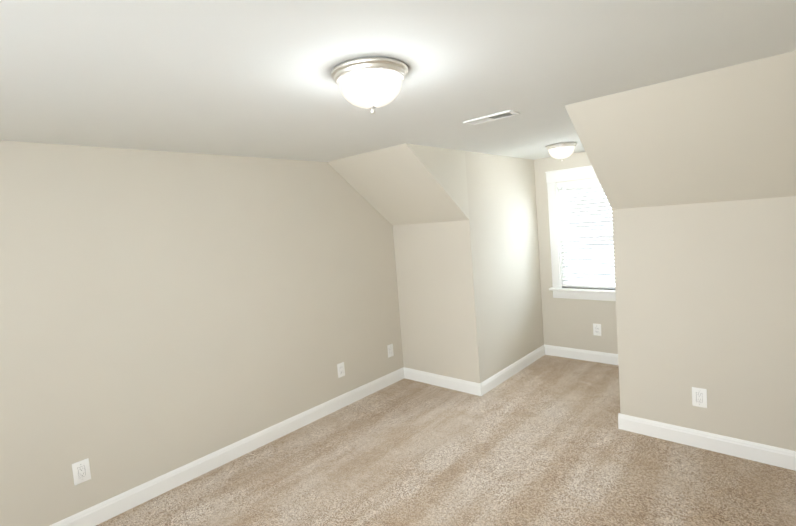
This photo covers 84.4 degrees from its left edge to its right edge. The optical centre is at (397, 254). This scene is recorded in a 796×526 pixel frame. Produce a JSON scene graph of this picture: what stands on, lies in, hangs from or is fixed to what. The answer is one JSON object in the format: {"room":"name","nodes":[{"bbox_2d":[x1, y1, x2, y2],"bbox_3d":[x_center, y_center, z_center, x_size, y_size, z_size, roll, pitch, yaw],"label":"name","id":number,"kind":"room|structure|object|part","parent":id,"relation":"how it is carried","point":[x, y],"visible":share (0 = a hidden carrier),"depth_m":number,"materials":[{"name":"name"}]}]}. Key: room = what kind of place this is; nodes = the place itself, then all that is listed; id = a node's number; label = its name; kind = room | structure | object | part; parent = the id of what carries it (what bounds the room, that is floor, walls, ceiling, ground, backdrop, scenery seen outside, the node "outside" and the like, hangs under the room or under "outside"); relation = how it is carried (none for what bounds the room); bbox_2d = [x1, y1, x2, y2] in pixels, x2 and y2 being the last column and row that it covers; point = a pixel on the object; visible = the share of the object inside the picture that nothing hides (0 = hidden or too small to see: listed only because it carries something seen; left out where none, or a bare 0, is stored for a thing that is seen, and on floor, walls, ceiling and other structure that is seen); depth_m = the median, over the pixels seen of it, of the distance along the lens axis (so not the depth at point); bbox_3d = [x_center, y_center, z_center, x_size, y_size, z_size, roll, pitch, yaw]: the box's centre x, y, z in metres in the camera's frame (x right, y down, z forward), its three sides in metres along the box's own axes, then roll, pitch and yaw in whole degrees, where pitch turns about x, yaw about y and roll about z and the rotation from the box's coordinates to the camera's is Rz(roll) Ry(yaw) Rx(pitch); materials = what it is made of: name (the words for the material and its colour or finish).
{"room":"empty attic room","nodes":[
{"label":"empty attic room","id":0,"kind":"room"},
{"bbox_2d":[0,140,403,525],"bbox_3d":[-1.890,0.503,3.034,0.120,2.540,5.740,-1,5,42],"label":"wall","id":1,"kind":"structure","parent":0,"point":[163,312],"depth_m":3.17,"materials":[{"name":"beige paint"}]},
{"bbox_2d":[72,458,90,484],"bbox_3d":[-2.010,1.379,2.792,0.008,0.140,0.089,-1,5,42],"label":"outlet","id":2,"kind":"object","parent":1,"relation":"attached to","point":[81,471],"visible":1,"depth_m":2.79,"materials":[{"name":"white plastic"}]},
{"bbox_2d":[50,368,405,525],"bbox_3d":[-1.751,1.654,3.071,0.016,0.125,5.500,-1,5,42],"label":"baseboard","id":3,"kind":"structure","parent":1,"relation":"attached to","point":[103,511],"depth_m":3.42,"materials":[{"name":"white wood"}]},
{"bbox_2d":[337,362,344,377],"bbox_3d":[-0.569,1.154,4.398,0.008,0.140,0.089,-1,5,42],"label":"outlet","id":4,"kind":"object","parent":1,"relation":"attached to","point":[341,369],"visible":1,"depth_m":4.40,"materials":[{"name":"white plastic"}]},
{"bbox_2d":[387,344,393,357],"bbox_3d":[-0.083,1.078,4.938,0.008,0.140,0.089,-1,5,42],"label":"outlet","id":5,"kind":"object","parent":1,"relation":"attached to","point":[390,350],"visible":1,"depth_m":4.93,"materials":[{"name":"white plastic"}]},
{"bbox_2d":[0,0,795,161],"bbox_3d":[0.025,-0.864,2.230,4.070,0.100,7.380,-1,5,42],"label":"ceiling","id":6,"kind":"structure","parent":0,"point":[248,78],"depth_m":1.80,"materials":[{"name":"white paint"}]},
{"bbox_2d":[331,57,407,113],"bbox_3d":[-0.113,-0.687,1.862,0.324,0.178,0.324,-1,5,42],"label":"ceiling light","id":7,"kind":"object","parent":6,"relation":"attached to","point":[372,83],"visible":1,"depth_m":1.76,"materials":[{"name":"white glass"}]},
{"bbox_3d":[-0.113,-0.683,1.862,0.270,0.113,0.270,-1,5,42],"label":"lamp shade","id":8,"kind":"part","parent":7,"relation":"part of","materials":[{"name":"white glass"}]},
{"bbox_2d":[463,110,519,124],"bbox_3d":[0.614,-0.901,2.899,0.350,0.012,0.140,-1,5,42],"label":"ceiling vent","id":9,"kind":"object","parent":6,"relation":"in","point":[494,117],"visible":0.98,"depth_m":2.88,"materials":[{"name":"white metal"}]},
{"bbox_2d":[545,142,576,160],"bbox_3d":[1.622,-1.007,4.358,0.294,0.162,0.294,-1,5,42],"label":"ceiling light","id":10,"kind":"object","parent":6,"relation":"attached to","point":[561,151],"visible":1,"depth_m":4.26,"materials":[{"name":"white glass"}]},
{"bbox_3d":[1.622,-1.003,4.358,0.245,0.102,0.245,-1,5,42],"label":"lamp shade","id":11,"kind":"part","parent":10,"relation":"part of","materials":[{"name":"white glass"}]},
{"bbox_2d":[327,143,468,225],"bbox_3d":[-0.008,-0.642,4.304,1.042,0.710,0.880,-1,5,42],"label":"wall","id":12,"kind":"structure","parent":0,"point":[404,184],"depth_m":4.18,"materials":[{"name":"beige paint"}]},
{"bbox_2d":[393,151,485,382],"bbox_3d":[0.394,0.206,4.739,1.042,2.540,0.120,-1,5,42],"label":"wall","id":13,"kind":"structure","parent":0,"point":[438,287],"depth_m":4.63,"materials":[{"name":"beige paint"}]},
{"bbox_2d":[403,367,481,395],"bbox_3d":[0.455,1.364,4.754,0.990,0.125,0.016,-1,5,42],"label":"baseboard","id":14,"kind":"structure","parent":13,"relation":"attached to","point":[461,385],"depth_m":4.71,"materials":[{"name":"white wood"}]},
{"bbox_2d":[96,355,795,525],"bbox_3d":[0.220,1.662,2.410,4.070,0.100,7.380,-1,5,42],"label":"floor","id":15,"kind":"structure","parent":0,"point":[544,440],"depth_m":3.10,"materials":[{"name":"carpet"}]},
{"bbox_2d":[472,152,543,378],"bbox_3d":[1.255,0.120,5.007,0.120,2.540,1.440,-1,5,42],"label":"wall","id":16,"kind":"structure","parent":0,"point":[507,240],"depth_m":4.87,"materials":[{"name":"beige paint"}]},
{"bbox_2d":[478,344,545,395],"bbox_3d":[1.342,1.279,4.986,0.016,0.125,1.556,-1,5,42],"label":"baseboard","id":17,"kind":"structure","parent":16,"relation":"attached to","point":[490,383],"depth_m":4.87,"materials":[{"name":"white wood"}]},
{"bbox_2d":[534,152,617,353],"bbox_3d":[2.291,0.034,5.092,1.548,2.540,0.120,-1,5,42],"label":"wall","id":18,"kind":"structure","parent":0,"point":[567,323],"depth_m":5.31,"materials":[{"name":"beige paint"}]},
{"bbox_2d":[545,165,615,300],"bbox_3d":[2.247,-0.245,5.049,1.054,1.538,0.180,-1,5,42],"label":"window","id":19,"kind":"structure","parent":18,"relation":"in","point":[558,288],"depth_m":5.16,"materials":[{"name":"white"}]},
{"bbox_3d":[2.287,-0.234,5.093,0.778,1.254,0.060,-1,5,42],"label":"window sash unit","id":20,"kind":"part","parent":19,"relation":"part of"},
{"bbox_2d":[546,345,617,364],"bbox_3d":[2.337,1.193,5.121,1.260,0.125,0.016,-1,5,42],"label":"baseboard","id":21,"kind":"structure","parent":18,"relation":"attached to","point":[580,354],"depth_m":5.23,"materials":[{"name":"white wood"}]},
{"bbox_2d":[593,323,601,335],"bbox_3d":[2.313,0.871,5.103,0.089,0.140,0.008,-1,5,42],"label":"outlet","id":22,"kind":"object","parent":18,"relation":"attached to","point":[596,329],"visible":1,"depth_m":5.10,"materials":[{"name":"white plastic"}]},
{"bbox_2d":[565,51,795,209],"bbox_3d":[1.917,-0.667,2.573,1.520,0.710,0.880,-1,5,42],"label":"sloped ceiling","id":23,"kind":"structure","parent":0,"point":[724,134],"depth_m":2.62,"materials":[{"name":"beige paint"}]},
{"bbox_2d":[612,196,795,450],"bbox_3d":[2.318,0.181,3.007,1.520,2.540,0.120,-1,5,42],"label":"wall","id":24,"kind":"structure","parent":0,"point":[705,295],"depth_m":3.07,"materials":[{"name":"beige paint"}]},
{"bbox_2d":[692,387,706,407],"bbox_3d":[2.174,1.030,3.169,0.089,0.140,0.008,-1,5,42],"label":"outlet","id":25,"kind":"object","parent":24,"relation":"attached to","point":[699,397],"visible":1,"depth_m":3.17,"materials":[{"name":"white plastic"}]},
{"bbox_2d":[618,413,795,470],"bbox_3d":[2.351,1.339,3.049,1.470,0.125,0.016,-1,5,42],"label":"baseboard","id":26,"kind":"structure","parent":24,"relation":"attached to","point":[771,455],"depth_m":3.14,"materials":[{"name":"white wood"}]},
{"label":"outside","id":27,"kind":"structure","parent":0,"visible":0},
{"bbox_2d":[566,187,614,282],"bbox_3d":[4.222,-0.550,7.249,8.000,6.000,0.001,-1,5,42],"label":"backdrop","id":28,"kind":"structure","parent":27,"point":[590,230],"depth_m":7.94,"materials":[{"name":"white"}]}
]}

